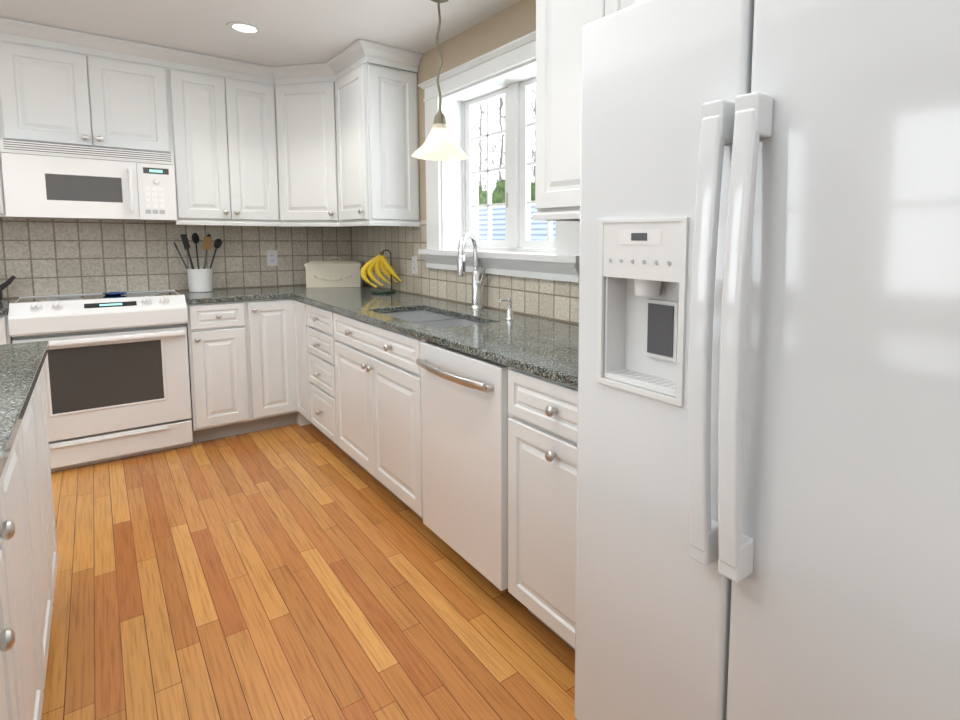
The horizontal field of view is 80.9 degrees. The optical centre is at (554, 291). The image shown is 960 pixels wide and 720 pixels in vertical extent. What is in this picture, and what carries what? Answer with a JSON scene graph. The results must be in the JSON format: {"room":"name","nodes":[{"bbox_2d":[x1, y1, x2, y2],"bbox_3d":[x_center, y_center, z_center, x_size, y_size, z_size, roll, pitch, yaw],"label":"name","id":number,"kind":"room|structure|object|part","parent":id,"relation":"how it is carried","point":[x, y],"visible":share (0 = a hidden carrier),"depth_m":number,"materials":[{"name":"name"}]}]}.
{"room":"kitchen","nodes":[
{"label":"kitchen","id":0,"kind":"room"},
{"bbox_2d":[0,0,519,68],"bbox_3d":[-0.685,-1.182,0.207,4.535,0.050,8.173,-4,7,-39],"label":"ceiling","id":1,"kind":"structure","parent":0,"point":[297,32],"depth_m":2.95,"materials":[{"name":"white paint"}]},
{"bbox_2d":[227,21,261,33],"bbox_3d":[-1.679,-1.426,3.024,0.163,0.011,0.163,-4,7,-39],"label":"recessed light","id":2,"kind":"object","parent":1,"relation":"in","point":[244,27],"visible":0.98,"depth_m":3.02,"materials":[{"name":"white"}]},
{"bbox_2d":[411,0,467,160],"bbox_3d":[-0.550,-1.016,2.664,0.274,0.740,0.272,-4,7,-39],"label":"pendant lamp","id":3,"kind":"object","parent":1,"relation":"hanging from","point":[439,144],"visible":1,"depth_m":2.65,"materials":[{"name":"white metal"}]},
{"bbox_2d":[41,423,576,719],"bbox_3d":[-0.703,1.277,0.441,4.535,0.050,8.173,-4,7,-39],"label":"floor","id":4,"kind":"structure","parent":0,"point":[296,571],"depth_m":1.96,"materials":[{"name":"brown wood"}]},
{"bbox_2d":[0,312,11,344],"bbox_3d":[-3.156,0.548,2.985,0.437,0.885,0.628,-4,7,-39],"label":"base cabinet","id":5,"kind":"object","parent":4,"relation":"on","point":[5,338],"depth_m":2.84,"materials":[{"name":"grey wood"}]},
{"bbox_2d":[0,298,18,311],"bbox_3d":[-3.440,0.114,2.694,1.197,0.030,0.630,-4,7,-39],"label":"countertop","id":6,"kind":"structure","parent":5,"relation":"on","point":[4,304],"depth_m":3.05,"materials":[{"name":"grey stone"}]},
{"bbox_2d":[0,275,15,300],"bbox_3d":[-3.168,-0.048,3.101,0.255,0.217,0.196,-4,7,-39],"label":"tea kettle","id":7,"kind":"object","parent":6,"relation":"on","point":[5,284],"visible":1,"depth_m":3.15,"materials":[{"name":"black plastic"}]},
{"bbox_2d":[0,473,31,719],"bbox_3d":[-1.179,0.774,0.755,0.627,0.886,0.300,-4,7,-39],"label":"base cabinet","id":8,"kind":"object","parent":4,"relation":"on","point":[13,663],"depth_m":1.07,"materials":[{"name":"grey wood"}]},
{"bbox_2d":[8,417,47,719],"bbox_3d":[-1.414,0.745,1.039,0.627,0.886,0.440,-4,7,-39],"label":"base cabinet","id":9,"kind":"object","parent":4,"relation":"on","point":[28,557],"depth_m":1.36,"materials":[{"name":"grey wood"}]},
{"bbox_2d":[0,341,48,484],"bbox_3d":[-0.523,0.399,-0.087,0.679,0.030,4.870,-4,7,-39],"label":"countertop","id":10,"kind":"structure","parent":9,"relation":"on","point":[21,364],"depth_m":1.42,"materials":[{"name":"grey stone"}]},
{"bbox_2d":[28,381,55,650],"bbox_3d":[-1.694,0.711,1.377,0.627,0.886,0.440,-4,7,-39],"label":"base cabinet","id":11,"kind":"object","parent":4,"relation":"on","point":[36,410],"depth_m":1.73,"materials":[{"name":"grey wood"}]},
{"bbox_2d":[40,373,57,573],"bbox_3d":[-1.949,0.680,1.684,0.627,0.886,0.360,-4,7,-39],"label":"base cabinet","id":12,"kind":"object","parent":4,"relation":"on","point":[41,374],"depth_m":1.96,"materials":[{"name":"grey wood"}]},
{"bbox_2d":[8,290,192,471],"bbox_3d":[-2.672,0.488,3.340,0.762,0.943,0.670,-4,7,-39],"label":"range","id":13,"kind":"object","parent":4,"relation":"on","point":[116,379],"visible":0.98,"depth_m":3.13,"materials":[{"name":"white metal"}]},
{"bbox_2d":[102,292,126,294],"bbox_3d":[-2.748,0.017,3.486,0.122,0.013,0.122,-4,7,-39],"label":"spoon rest","id":14,"kind":"object","parent":13,"relation":"on","point":[115,293],"visible":1,"depth_m":3.48,"materials":[{"name":"blue ceramic"}]},
{"bbox_2d":[186,300,255,442],"bbox_3d":[-2.274,0.485,3.710,0.315,0.885,0.628,-4,7,-39],"label":"base cabinet","id":15,"kind":"object","parent":4,"relation":"on","point":[219,332],"depth_m":3.47,"materials":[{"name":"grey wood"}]},
{"bbox_2d":[177,285,371,299],"bbox_3d":[-1.919,0.006,3.944,1.212,0.030,0.630,-4,7,-39],"label":"countertop","id":16,"kind":"structure","parent":15,"relation":"on","point":[234,293],"depth_m":3.74,"materials":[{"name":"grey stone"}]},
{"bbox_2d":[173,233,221,291],"bbox_3d":[-2.387,-0.194,3.754,0.278,0.396,0.156,-4,7,-39],"label":"utensil crock","id":17,"kind":"object","parent":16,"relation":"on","point":[200,279],"visible":1,"depth_m":3.72,"materials":[{"name":"white ceramic"}]},
{"bbox_2d":[304,257,363,287],"bbox_3d":[-1.657,-0.148,4.220,0.391,0.225,0.211,-1,6,-13],"label":"bread box","id":18,"kind":"object","parent":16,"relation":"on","point":[329,273],"visible":1,"depth_m":4.13,"materials":[{"name":"beige metal"}]},
{"bbox_2d":[248,296,295,430],"bbox_3d":[-2.039,0.468,3.904,0.296,0.885,0.628,-4,7,-39],"label":"base cabinet","id":19,"kind":"object","parent":4,"relation":"on","point":[273,386],"depth_m":3.66,"materials":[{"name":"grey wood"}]},
{"bbox_2d":[292,296,307,425],"bbox_3d":[-1.415,0.478,3.843,0.629,0.885,0.300,-4,7,-39],"label":"base cabinet","id":20,"kind":"object","parent":4,"relation":"on","point":[297,308],"depth_m":3.69,"materials":[{"name":"grey wood"}]},
{"bbox_2d":[300,300,421,463],"bbox_3d":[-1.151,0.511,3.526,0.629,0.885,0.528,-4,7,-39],"label":"base cabinet","id":21,"kind":"object","parent":4,"relation":"on","point":[340,368],"depth_m":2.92,"materials":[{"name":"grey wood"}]},
{"bbox_2d":[416,341,507,590],"bbox_3d":[-0.149,0.641,2.245,0.679,0.883,0.582,-4,7,-39],"label":"dishwasher","id":22,"kind":"object","parent":4,"relation":"on","point":[464,412],"visible":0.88,"depth_m":2.00,"materials":[{"name":"white metal"}]},
{"bbox_2d":[496,360,577,650],"bbox_3d":[0.240,0.680,1.847,0.629,0.885,0.526,-4,7,-39],"label":"base cabinet","id":23,"kind":"object","parent":4,"relation":"on","point":[543,410],"depth_m":1.68,"materials":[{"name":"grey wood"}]},
{"bbox_2d":[292,288,578,383],"bbox_3d":[-0.545,0.130,2.742,0.630,0.030,2.984,-4,7,-39],"label":"countertop","id":24,"kind":"structure","parent":23,"relation":"on","point":[550,347],"depth_m":2.31,"materials":[{"name":"grey stone"}]},
{"bbox_2d":[360,249,402,293],"bbox_3d":[-1.169,-0.135,3.764,0.225,0.294,0.186,-4,7,-39],"label":"stand","id":25,"kind":"object","parent":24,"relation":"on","point":[376,263],"visible":1,"depth_m":3.76,"materials":[{"name":"black"}]},
{"bbox_2d":[356,308,491,383],"bbox_3d":[-0.615,0.240,2.733,0.385,0.212,0.844,-4,7,-39],"label":"sink","id":26,"kind":"object","parent":24,"relation":"in","point":[390,349],"depth_m":2.65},
{"bbox_2d":[457,232,485,308],"bbox_3d":[-0.444,-0.105,2.922,0.181,0.405,0.120,-4,7,-39],"label":"faucet","id":27,"kind":"object","parent":24,"relation":"on","point":[477,282],"depth_m":2.95,"materials":[{"name":"silver metal"}]},
{"bbox_2d":[574,0,959,719],"bbox_3d":[0.606,0.306,1.163,0.834,1.765,0.907,-4,7,-39],"label":"fridge","id":28,"kind":"object","parent":4,"relation":"on","point":[768,440],"visible":1,"depth_m":0.89,"materials":[{"name":"white metal"}]},
{"bbox_3d":[0.205,0.247,1.152,0.070,1.628,0.405,-4,7,-39],"label":"door","id":29,"kind":"part","parent":28,"relation":"part of","materials":[{"name":"white metal"}]},
{"bbox_3d":[0.496,0.283,0.801,0.070,1.628,0.494,-4,7,-39],"label":"door","id":30,"kind":"part","parent":28,"relation":"part of","materials":[{"name":"white metal"}]},
{"bbox_2d":[366,0,577,324],"bbox_3d":[0.924,-0.068,1.654,0.260,2.420,7.773,-4,7,-39],"label":"wall","id":31,"kind":"structure","parent":0,"point":[513,22],"depth_m":3.07,"materials":[{"name":"beige paint"}]},
{"bbox_2d":[0,218,351,298],"bbox_3d":[-2.888,-0.220,3.535,3.150,0.483,0.008,-4,7,-39],"label":"tile backsplash","id":32,"kind":"structure","parent":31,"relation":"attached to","point":[53,256],"depth_m":3.68,"materials":[{"name":"tile"}]},
{"bbox_2d":[266,250,277,265],"bbox_3d":[-2.109,-0.247,4.168,0.072,0.116,0.008,-4,7,-39],"label":"electrical outlet plate","id":33,"kind":"object","parent":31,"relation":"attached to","point":[272,259],"visible":1,"depth_m":4.17,"materials":[{"name":"white plastic"}]},
{"bbox_2d":[280,61,335,224],"bbox_3d":[-1.653,-1.006,4.016,0.614,1.029,0.718,-4,7,-39],"label":"upper cabinet","id":34,"kind":"object","parent":31,"relation":"attached to","point":[333,142],"depth_m":3.76,"materials":[{"name":"white wood"}]},
{"bbox_2d":[332,41,420,224],"bbox_3d":[-1.156,-0.965,3.625,0.348,1.029,0.520,-4,7,-39],"label":"upper cabinet","id":35,"kind":"object","parent":31,"relation":"attached to","point":[375,107],"depth_m":3.44,"materials":[{"name":"white wood"}]},
{"bbox_2d":[412,256,417,273],"bbox_3d":[-0.920,-0.171,3.664,0.008,0.116,0.072,-4,7,-39],"label":"electrical outlet plate","id":36,"kind":"object","parent":31,"relation":"attached to","point":[414,264],"visible":1,"depth_m":3.66,"materials":[{"name":"white plastic"}]},
{"bbox_2d":[348,220,578,324],"bbox_3d":[-0.500,-0.168,3.166,0.007,0.483,3.622,-4,7,-39],"label":"tile backsplash","id":37,"kind":"structure","parent":31,"relation":"attached to","point":[556,300],"depth_m":3.34,"materials":[{"name":"tile"}]},
{"bbox_2d":[417,31,579,282],"bbox_3d":[-0.279,-0.653,2.960,0.255,1.118,1.506,-4,7,-39],"label":"window","id":38,"kind":"structure","parent":31,"relation":"in","point":[492,70],"depth_m":3.04,"materials":[{"name":"white wood"}]},
{"bbox_3d":[-0.204,-0.666,3.021,0.062,0.903,1.100,-4,7,-39],"label":"window sash unit","id":39,"kind":"part","parent":38,"relation":"part of","materials":[{"name":"white wood"}]},
{"bbox_2d":[533,0,642,221],"bbox_3d":[0.441,-0.733,1.453,0.664,1.057,1.723,-4,7,-39],"label":"upper cabinet","id":40,"kind":"object","parent":31,"relation":"attached to","point":[560,24],"visible":0.08,"depth_m":1.95,"materials":[{"name":"white wood"}]},
{"bbox_3d":[-3.176,-0.259,3.364,4.395,2.420,0.100,-4,7,-39],"label":"wall","id":41,"kind":"structure","parent":0,"visible":0},
{"bbox_2d":[0,109,11,217],"bbox_3d":[-3.410,-0.904,2.811,0.904,1.029,0.348,-4,7,-39],"label":"upper cabinet","id":42,"kind":"object","parent":41,"relation":"attached to","point":[2,198],"depth_m":2.99,"materials":[{"name":"white wood"}]},
{"bbox_2d":[0,17,175,156],"bbox_3d":[-2.767,-1.151,3.318,0.757,0.623,0.348,-4,7,-39],"label":"upper cabinet","id":43,"kind":"object","parent":41,"relation":"attached to","point":[61,86],"depth_m":3.17,"materials":[{"name":"white wood"}]},
{"bbox_2d":[0,139,176,220],"bbox_3d":[-2.729,-0.631,3.316,0.754,0.404,0.477,-4,7,-39],"label":"microwave","id":44,"kind":"object","parent":43,"relation":"attached to","point":[43,180],"visible":1,"depth_m":3.15,"materials":[{"name":"white plastic"}]},
{"bbox_2d":[168,49,279,224],"bbox_3d":[-2.242,-0.987,3.770,0.609,1.029,0.348,-4,7,-39],"label":"upper cabinet","id":45,"kind":"object","parent":41,"relation":"attached to","point":[224,118],"depth_m":3.62,"materials":[{"name":"white wood"}]},
{"bbox_2d":[272,66,295,220],"bbox_3d":[-1.677,-0.989,3.777,0.283,1.017,0.378,-4,7,-39],"label":"upper cabinet","id":46,"kind":"object","parent":41,"relation":"attached to","point":[279,73],"depth_m":3.81,"materials":[{"name":"white wood"}]},
{"label":"outside","id":47,"kind":"structure","parent":0,"visible":0},
{"bbox_2d":[478,86,555,248],"bbox_3d":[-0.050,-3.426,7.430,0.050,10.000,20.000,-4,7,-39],"label":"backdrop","id":48,"kind":"structure","parent":47,"point":[498,176],"depth_m":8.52,"materials":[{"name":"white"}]}
]}

